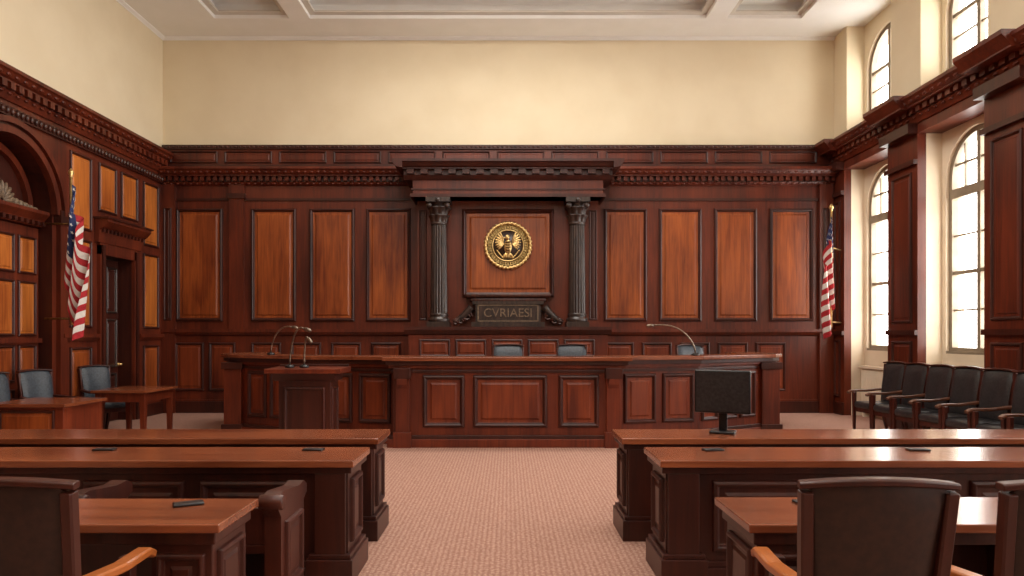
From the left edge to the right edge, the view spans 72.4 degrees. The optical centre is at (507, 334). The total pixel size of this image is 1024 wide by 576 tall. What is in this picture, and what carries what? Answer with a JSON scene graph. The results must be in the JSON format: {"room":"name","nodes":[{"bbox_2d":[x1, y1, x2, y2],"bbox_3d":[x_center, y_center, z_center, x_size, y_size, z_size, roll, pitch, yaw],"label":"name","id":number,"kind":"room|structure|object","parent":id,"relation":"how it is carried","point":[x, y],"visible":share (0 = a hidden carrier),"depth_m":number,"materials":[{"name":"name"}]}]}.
{"room":"courtroom","nodes":[
{"label":"courtroom","id":0,"kind":"room"},
{"bbox_2d":[0,0,162,259],"bbox_3d":[-7.425,-2.500,5.250,0.550,8.200,18.500,0,0,0],"label":"wall","id":1,"kind":"structure","parent":0,"point":[97,54],"depth_m":12.11,"materials":[{"name":"beige paint"}]},
{"bbox_2d":[0,220,41,398],"bbox_3d":[-7.320,-0.025,9.900,0.160,3.250,1.960,0,0,0],"label":"door","id":2,"kind":"structure","parent":1,"relation":"in","point":[19,340],"depth_m":10.40,"materials":[{"name":"brown wood"}]},
{"bbox_2d":[0,60,173,422],"bbox_3d":[-7.135,-1.060,5.190,0.610,5.320,18.380,0,0,0],"label":"panelling","id":3,"kind":"object","parent":1,"relation":"attached to","point":[116,179],"visible":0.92,"depth_m":11.88,"materials":[{"name":"brown wood"}]},
{"bbox_2d":[0,142,49,227],"bbox_3d":[-7.280,-2.275,9.900,0.320,1.250,2.000,0,0,0],"label":"tympanum","id":4,"kind":"object","parent":3,"relation":"attached to","point":[16,200],"visible":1,"depth_m":10.38,"materials":[{"name":"brown wood"}]},
{"bbox_2d":[44,169,89,340],"bbox_3d":[-6.706,-1.215,10.692,0.732,2.670,0.222,0,0,16],"label":"flag","id":5,"kind":"object","parent":3,"relation":"attached to","point":[76,277],"visible":1,"depth_m":10.64,"materials":[{"name":"multicoloured fabric"}]},
{"bbox_2d":[106,260,122,420],"bbox_3d":[-7.320,0.100,12.725,0.160,2.960,0.910,0,0,0],"label":"door","id":6,"kind":"structure","parent":1,"relation":"in","point":[111,266],"depth_m":12.97,"materials":[{"name":"brown wood"}]},
{"bbox_2d":[163,41,833,144],"bbox_3d":[-0.100,-2.500,14.625,15.200,8.200,0.250,0,0,0],"label":"wall","id":7,"kind":"structure","parent":0,"point":[215,92],"depth_m":14.50,"materials":[{"name":"beige paint"}]},
{"bbox_2d":[157,145,838,412],"bbox_3d":[-0.200,-1.150,14.310,13.800,5.500,0.380,0,0,0],"label":"panelling","id":8,"kind":"object","parent":7,"relation":"attached to","point":[723,246],"visible":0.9,"depth_m":14.38,"materials":[{"name":"brown wood"}]},
{"bbox_2d":[108,413,896,575],"bbox_3d":[-0.100,1.660,5.300,15.400,0.120,19.000,0,0,0],"label":"floor","id":9,"kind":"structure","parent":0,"point":[453,511],"depth_m":6.42,"materials":[{"name":"carpet"}]},
{"bbox_2d":[0,371,18,401],"bbox_3d":[-6.735,1.048,9.457,0.723,1.103,0.630,0,0,11],"label":"chair","id":10,"kind":"object","parent":9,"relation":"on","point":[4,376],"visible":0.19,"depth_m":9.66,"materials":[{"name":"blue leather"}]},
{"bbox_2d":[16,369,83,398],"bbox_3d":[-6.654,1.048,10.162,0.723,1.103,0.630,0,0,20],"label":"chair","id":11,"kind":"object","parent":9,"relation":"on","point":[31,383],"visible":0.41,"depth_m":10.24,"materials":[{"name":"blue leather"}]},
{"bbox_2d":[0,398,106,428],"bbox_3d":[-5.810,1.215,8.850,0.980,0.770,0.900,0,0,0],"label":"side table","id":12,"kind":"object","parent":9,"relation":"on","point":[28,413],"visible":0.59,"depth_m":8.45,"materials":[{"name":"brown wood"}]},
{"bbox_2d":[0,477,156,575],"bbox_3d":[-1.790,1.048,2.734,0.560,1.103,0.663,0,0,0],"label":"wooden armchair","id":13,"kind":"object","parent":9,"relation":"on","point":[40,523],"visible":1,"depth_m":2.44,"materials":[{"name":"brown wood"}]},
{"bbox_2d":[78,365,125,428],"bbox_3d":[-6.651,1.048,11.567,0.723,1.103,0.630,0,0,29],"label":"chair","id":14,"kind":"object","parent":9,"relation":"on","point":[91,377],"visible":0.48,"depth_m":11.58,"materials":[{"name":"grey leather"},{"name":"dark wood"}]},
{"bbox_2d":[90,386,177,428],"bbox_3d":[-5.820,1.215,10.950,0.840,0.770,1.000,0,0,0],"label":"side table","id":15,"kind":"object","parent":9,"relation":"on","point":[127,394],"visible":0.66,"depth_m":10.61,"materials":[{"name":"brown wood"}]},
{"bbox_2d":[79,499,258,575],"bbox_3d":[-2.090,1.220,3.350,1.620,0.760,0.500,0,0,0],"label":"table","id":16,"kind":"object","parent":9,"relation":"on","point":[208,539],"visible":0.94,"depth_m":3.22,"materials":[{"name":"brown wood"}]},
{"bbox_2d":[172,499,203,507],"bbox_3d":[-1.580,0.833,3.460,0.140,0.013,0.075,0,0,-29],"label":"smartphone","id":17,"kind":"object","parent":16,"relation":"on","point":[192,502],"visible":1,"depth_m":3.44,"materials":[{"name":"black plastic"}]},
{"bbox_2d":[0,447,369,575],"bbox_3d":[-2.792,1.200,4.725,3.615,0.800,0.550,0,0,0],"label":"desk","id":18,"kind":"object","parent":9,"relation":"on","point":[334,543],"visible":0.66,"depth_m":4.52,"materials":[{"name":"brown wood"}]},
{"bbox_2d":[92,447,116,450],"bbox_3d":[-2.800,0.793,4.860,0.140,0.013,0.075,0,0,-6],"label":"smartphone","id":19,"kind":"object","parent":18,"relation":"on","point":[107,448],"visible":1,"depth_m":4.83,"materials":[{"name":"black plastic"}]},
{"bbox_2d":[302,447,324,450],"bbox_3d":[-1.350,0.793,4.860,0.140,0.013,0.075,0,0,6],"label":"smartphone","id":20,"kind":"object","parent":18,"relation":"on","point":[306,448],"visible":1,"depth_m":4.83,"materials":[{"name":"black plastic"}]},
{"bbox_2d":[78,480,306,575],"bbox_3d":[-1.798,1.225,3.990,1.194,0.750,0.540,0,0,0],"label":"wooden bench","id":21,"kind":"object","parent":9,"relation":"on","point":[274,532],"visible":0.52,"depth_m":3.84,"materials":[{"name":"brown wood"}]},
{"bbox_2d":[0,429,389,540],"bbox_3d":[-2.950,1.200,5.675,3.900,0.800,0.550,0,0,0],"label":"desk","id":22,"kind":"object","parent":9,"relation":"on","point":[375,511],"visible":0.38,"depth_m":5.46,"materials":[{"name":"brown wood"}]},
{"bbox_2d":[264,364,350,428],"bbox_3d":[-2.660,1.000,9.350,0.980,1.200,0.620,0,0,0],"label":"lectern","id":23,"kind":"object","parent":9,"relation":"on","point":[309,396],"visible":0.56,"depth_m":9.15,"materials":[{"name":"brown wood"}]},
{"bbox_2d":[285,327,311,367],"bbox_3d":[-2.773,0.162,9.280,0.386,0.539,0.128,0,0,9],"label":"gooseneck microphone","id":24,"kind":"object","parent":23,"relation":"on","point":[306,329],"visible":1,"depth_m":9.27,"materials":[{"name":"silver metal"}]},
{"bbox_2d":[299,336,312,367],"bbox_3d":[-2.679,0.224,9.329,0.214,0.417,0.130,0,0,15],"label":"gooseneck microphone","id":25,"kind":"object","parent":23,"relation":"on","point":[307,338],"visible":1,"depth_m":9.31,"materials":[{"name":"silver metal"}]},
{"bbox_2d":[221,352,782,447],"bbox_3d":[-0.110,0.958,11.435,9.520,1.285,3.130,0,0,0],"label":"bench","id":26,"kind":"object","parent":9,"relation":"on","point":[423,401],"visible":0.86,"depth_m":10.00,"materials":[{"name":"brown wood"}]},
{"bbox_2d":[267,326,297,354],"bbox_3d":[-3.570,0.084,11.119,0.556,0.461,0.129,0,0,11],"label":"gooseneck microphone","id":27,"kind":"object","parent":26,"relation":"on","point":[292,327],"visible":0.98,"depth_m":11.12,"materials":[{"name":"silver metal"}]},
{"bbox_2d":[646,324,699,355],"bbox_3d":[2.523,0.072,10.693,0.852,0.483,0.128,0,0,-9],"label":"gooseneck microphone","id":28,"kind":"object","parent":26,"relation":"on","point":[647,325],"visible":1,"depth_m":10.70,"materials":[{"name":"silver plastic"}]},
{"bbox_2d":[612,429,1023,540],"bbox_3d":[2.940,1.200,5.675,4.120,0.800,0.550,0,0,0],"label":"desk","id":29,"kind":"object","parent":9,"relation":"on","point":[632,513],"visible":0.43,"depth_m":5.45,"materials":[{"name":"brown wood"}]},
{"bbox_2d":[695,370,750,434],"bbox_3d":[1.752,0.541,5.707,0.440,0.513,0.160,0,0,24],"label":"computer monitor","id":30,"kind":"object","parent":29,"relation":"on","point":[723,392],"visible":1,"depth_m":5.67,"materials":[{"name":"black plastic"}]},
{"bbox_2d":[644,447,1023,575],"bbox_3d":[2.935,1.200,4.725,3.930,0.800,0.550,0,0,0],"label":"desk","id":31,"kind":"object","parent":9,"relation":"on","point":[688,538],"visible":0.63,"depth_m":4.52,"materials":[{"name":"brown wood"}]},
{"bbox_2d":[701,447,724,450],"bbox_3d":[1.420,0.793,4.850,0.140,0.013,0.075,0,0,-11],"label":"smartphone","id":32,"kind":"object","parent":31,"relation":"on","point":[718,448],"visible":1,"depth_m":4.82,"materials":[{"name":"black plastic"}]},
{"bbox_2d":[905,448,930,450],"bbox_3d":[2.840,0.793,4.850,0.140,0.013,0.075,0,0,6],"label":"smartphone","id":33,"kind":"object","parent":31,"relation":"on","point":[909,449],"visible":1,"depth_m":4.82,"materials":[{"name":"black plastic"}]},
{"bbox_2d":[751,477,960,575],"bbox_3d":[1.308,1.048,2.734,0.560,1.103,0.663,0,0,2],"label":"wooden armchair","id":34,"kind":"object","parent":9,"relation":"on","point":[847,526],"visible":1,"depth_m":2.44,"materials":[{"name":"brown wood"}]},
{"bbox_2d":[715,497,997,575],"bbox_3d":[1.910,1.220,3.365,1.680,0.760,0.530,0,0,0],"label":"table","id":35,"kind":"object","parent":9,"relation":"on","point":[770,522],"visible":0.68,"depth_m":3.30,"materials":[{"name":"brown wood"}]},
{"bbox_2d":[858,365,883,416],"bbox_3d":[7.000,1.100,13.150,0.160,1.000,1.360,0,0,0],"label":"radiator","id":36,"kind":"object","parent":9,"relation":"on","point":[871,376],"visible":0.26,"depth_m":13.42,"materials":[{"name":"beige metal"}]},
{"bbox_2d":[847,361,906,428],"bbox_3d":[6.036,1.014,11.404,0.723,1.173,0.660,0,0,-7],"label":"chair","id":37,"kind":"object","parent":9,"relation":"on","point":[893,371],"visible":0.59,"depth_m":11.46,"materials":[{"name":"black leather"}]},
{"bbox_2d":[865,362,929,428],"bbox_3d":[6.036,1.014,10.804,0.723,1.173,0.660,0,0,-6],"label":"chair","id":38,"kind":"object","parent":9,"relation":"on","point":[915,374],"visible":0.66,"depth_m":10.84,"materials":[{"name":"black leather"}]},
{"bbox_2d":[886,364,954,428],"bbox_3d":[6.036,1.014,10.203,0.723,1.173,0.660,0,0,-6],"label":"chair","id":39,"kind":"object","parent":9,"relation":"on","point":[939,376],"visible":0.66,"depth_m":10.24,"materials":[{"name":"black leather"}]},
{"bbox_2d":[908,366,981,428],"bbox_3d":[6.036,1.014,9.604,0.723,1.173,0.660,0,0,-7],"label":"chair","id":40,"kind":"object","parent":9,"relation":"on","point":[966,380],"visible":0.7,"depth_m":9.63,"materials":[{"name":"black leather"}]},
{"bbox_2d":[934,368,1016,428],"bbox_3d":[6.036,1.014,9.004,0.723,1.173,0.660,0,0,-6],"label":"chair","id":41,"kind":"object","parent":9,"relation":"on","point":[996,387],"visible":0.59,"depth_m":9.03,"materials":[{"name":"black leather"}]},
{"bbox_2d":[950,479,1023,575],"bbox_3d":[1.973,1.048,2.724,0.560,1.103,0.663,0,0,-3],"label":"wooden armchair","id":42,"kind":"object","parent":9,"relation":"on","point":[1009,543],"visible":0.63,"depth_m":2.44,"materials":[{"name":"brown wood"}]},
{"bbox_2d":[964,370,1023,428],"bbox_3d":[6.036,1.014,8.403,0.723,1.173,0.660,0,0,-5],"label":"chair","id":43,"kind":"object","parent":9,"relation":"on","point":[1017,407],"visible":0.53,"depth_m":8.57,"materials":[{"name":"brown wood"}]},
{"bbox_2d":[998,413,1023,428],"bbox_3d":[6.036,1.014,7.804,0.723,1.173,0.660,0,0,-7],"label":"chair","id":44,"kind":"object","parent":9,"relation":"on","point":[1009,417],"visible":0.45,"depth_m":8.01,"materials":[{"name":"brown wood"}]},
{"bbox_3d":[-0.110,1.430,11.950,7.492,0.340,2.100,0,0,0],"label":"platform","id":45,"kind":"object","parent":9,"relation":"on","visible":0},
{"bbox_2d":[492,344,523,355],"bbox_3d":[0.000,0.709,12.136,0.670,1.103,0.723,0,0,0],"label":"chair","id":46,"kind":"object","parent":45,"relation":"on","point":[498,349],"visible":0.21,"depth_m":12.41,"materials":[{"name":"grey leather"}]},
{"bbox_2d":[556,344,586,355],"bbox_3d":[1.150,0.709,12.336,0.670,1.103,0.723,0,0,0],"label":"chair","id":47,"kind":"object","parent":45,"relation":"on","point":[561,349],"visible":0.28,"depth_m":12.61,"materials":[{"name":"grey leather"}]},
{"bbox_2d":[675,344,703,354],"bbox_3d":[3.339,0.709,12.234,0.670,1.103,0.723,0,0,-17],"label":"chair","id":48,"kind":"object","parent":45,"relation":"on","point":[681,349],"visible":0.22,"depth_m":12.49,"materials":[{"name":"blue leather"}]},
{"bbox_2d":[123,0,890,35],"bbox_3d":[-0.100,-6.400,5.250,15.200,0.500,18.500,0,0,0],"label":"ceiling","id":49,"kind":"structure","parent":0,"point":[169,17],"depth_m":13.60,"materials":[{"name":"white paint"}]},
{"bbox_2d":[392,158,623,355],"bbox_3d":[0.000,-0.950,13.870,4.440,5.100,1.060,0,0,0],"label":"aedicule","id":50,"kind":"structure","parent":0,"point":[484,193],"depth_m":13.94,"materials":[{"name":"brown wood"}]},
{"bbox_2d":[426,197,451,326],"bbox_3d":[-1.360,-1.420,13.785,0.470,2.520,0.499,0,0,0],"label":"fluted column","id":51,"kind":"structure","parent":50,"relation":"on","point":[439,207],"depth_m":13.67,"materials":[{"name":"brown wood"}]},
{"bbox_2d":[452,293,563,326],"bbox_3d":[0.009,-0.500,13.865,2.218,0.670,0.270,0,0,0],"label":"carved plaque","id":52,"kind":"object","parent":50,"relation":"attached to","point":[491,309],"visible":1,"depth_m":13.78,"materials":[{"name":"brown wood"}]},
{"bbox_2d":[483,221,532,269],"bbox_3d":[0.000,-1.780,13.924,0.981,0.981,0.104,0,0,0],"label":"seal","id":53,"kind":"object","parent":50,"relation":"attached to","point":[507,245],"visible":1,"depth_m":13.92,"materials":[{"name":"gold metal"}]},
{"bbox_2d":[564,197,589,326],"bbox_3d":[1.360,-1.420,13.785,0.470,2.520,0.499,0,0,0],"label":"fluted column","id":54,"kind":"structure","parent":50,"relation":"on","point":[576,207],"depth_m":13.67,"materials":[{"name":"brown wood"}]},
{"bbox_2d":[834,0,1023,428],"bbox_3d":[7.075,-2.500,5.250,0.650,8.200,18.500,0,0,0],"label":"wall","id":55,"kind":"structure","parent":0,"point":[919,28],"depth_m":11.60,"materials":[{"name":"beige paint"}]},
{"bbox_2d":[116,0,835,40],"bbox_3d":[-0.150,-6.125,5.250,14.000,0.050,18.500,0,0,0],"label":"crown molding","id":56,"kind":"structure","parent":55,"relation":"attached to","point":[124,4],"depth_m":14.45,"materials":[{"name":"beige paint"}]},
{"bbox_2d":[867,165,887,350],"bbox_3d":[7.180,-1.450,13.150,0.160,3.500,1.400,0,0,0],"label":"window","id":57,"kind":"structure","parent":55,"relation":"in","point":[874,218],"depth_m":13.77,"materials":[{"name":"paint"}]},
{"bbox_2d":[869,22,890,110],"bbox_3d":[7.175,-5.050,13.150,0.150,1.600,1.400,0,0,0],"label":"window","id":58,"kind":"structure","parent":55,"relation":"in","point":[873,72],"depth_m":13.62,"materials":[{"name":"glass"}]},
{"bbox_2d":[814,24,1023,428],"bbox_3d":[6.690,-1.150,5.250,0.820,5.500,18.580,0,0,0],"label":"panelling","id":59,"kind":"object","parent":55,"relation":"attached to","point":[987,78],"visible":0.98,"depth_m":11.30,"materials":[{"name":"brown wood"}]},
{"bbox_2d":[821,204,841,338],"bbox_3d":[6.404,-1.215,13.716,0.851,2.670,0.226,0,0,-38],"label":"flag","id":60,"kind":"object","parent":59,"relation":"attached to","point":[827,299],"visible":1,"depth_m":13.53,"materials":[{"name":"multicoloured fabric"}]},
{"bbox_2d":[946,123,983,354],"bbox_3d":[7.180,-1.450,10.650,0.160,3.500,1.400,0,0,0],"label":"window","id":61,"kind":"structure","parent":55,"relation":"in","point":[955,193],"depth_m":11.00,"materials":[{"name":"paint"}]},
{"bbox_2d":[946,0,987,70],"bbox_3d":[7.175,-5.050,10.650,0.150,1.600,1.400,0,0,0],"label":"window","id":62,"kind":"structure","parent":55,"relation":"in","point":[954,14],"depth_m":11.18,"materials":[{"name":"glass"}]}
]}

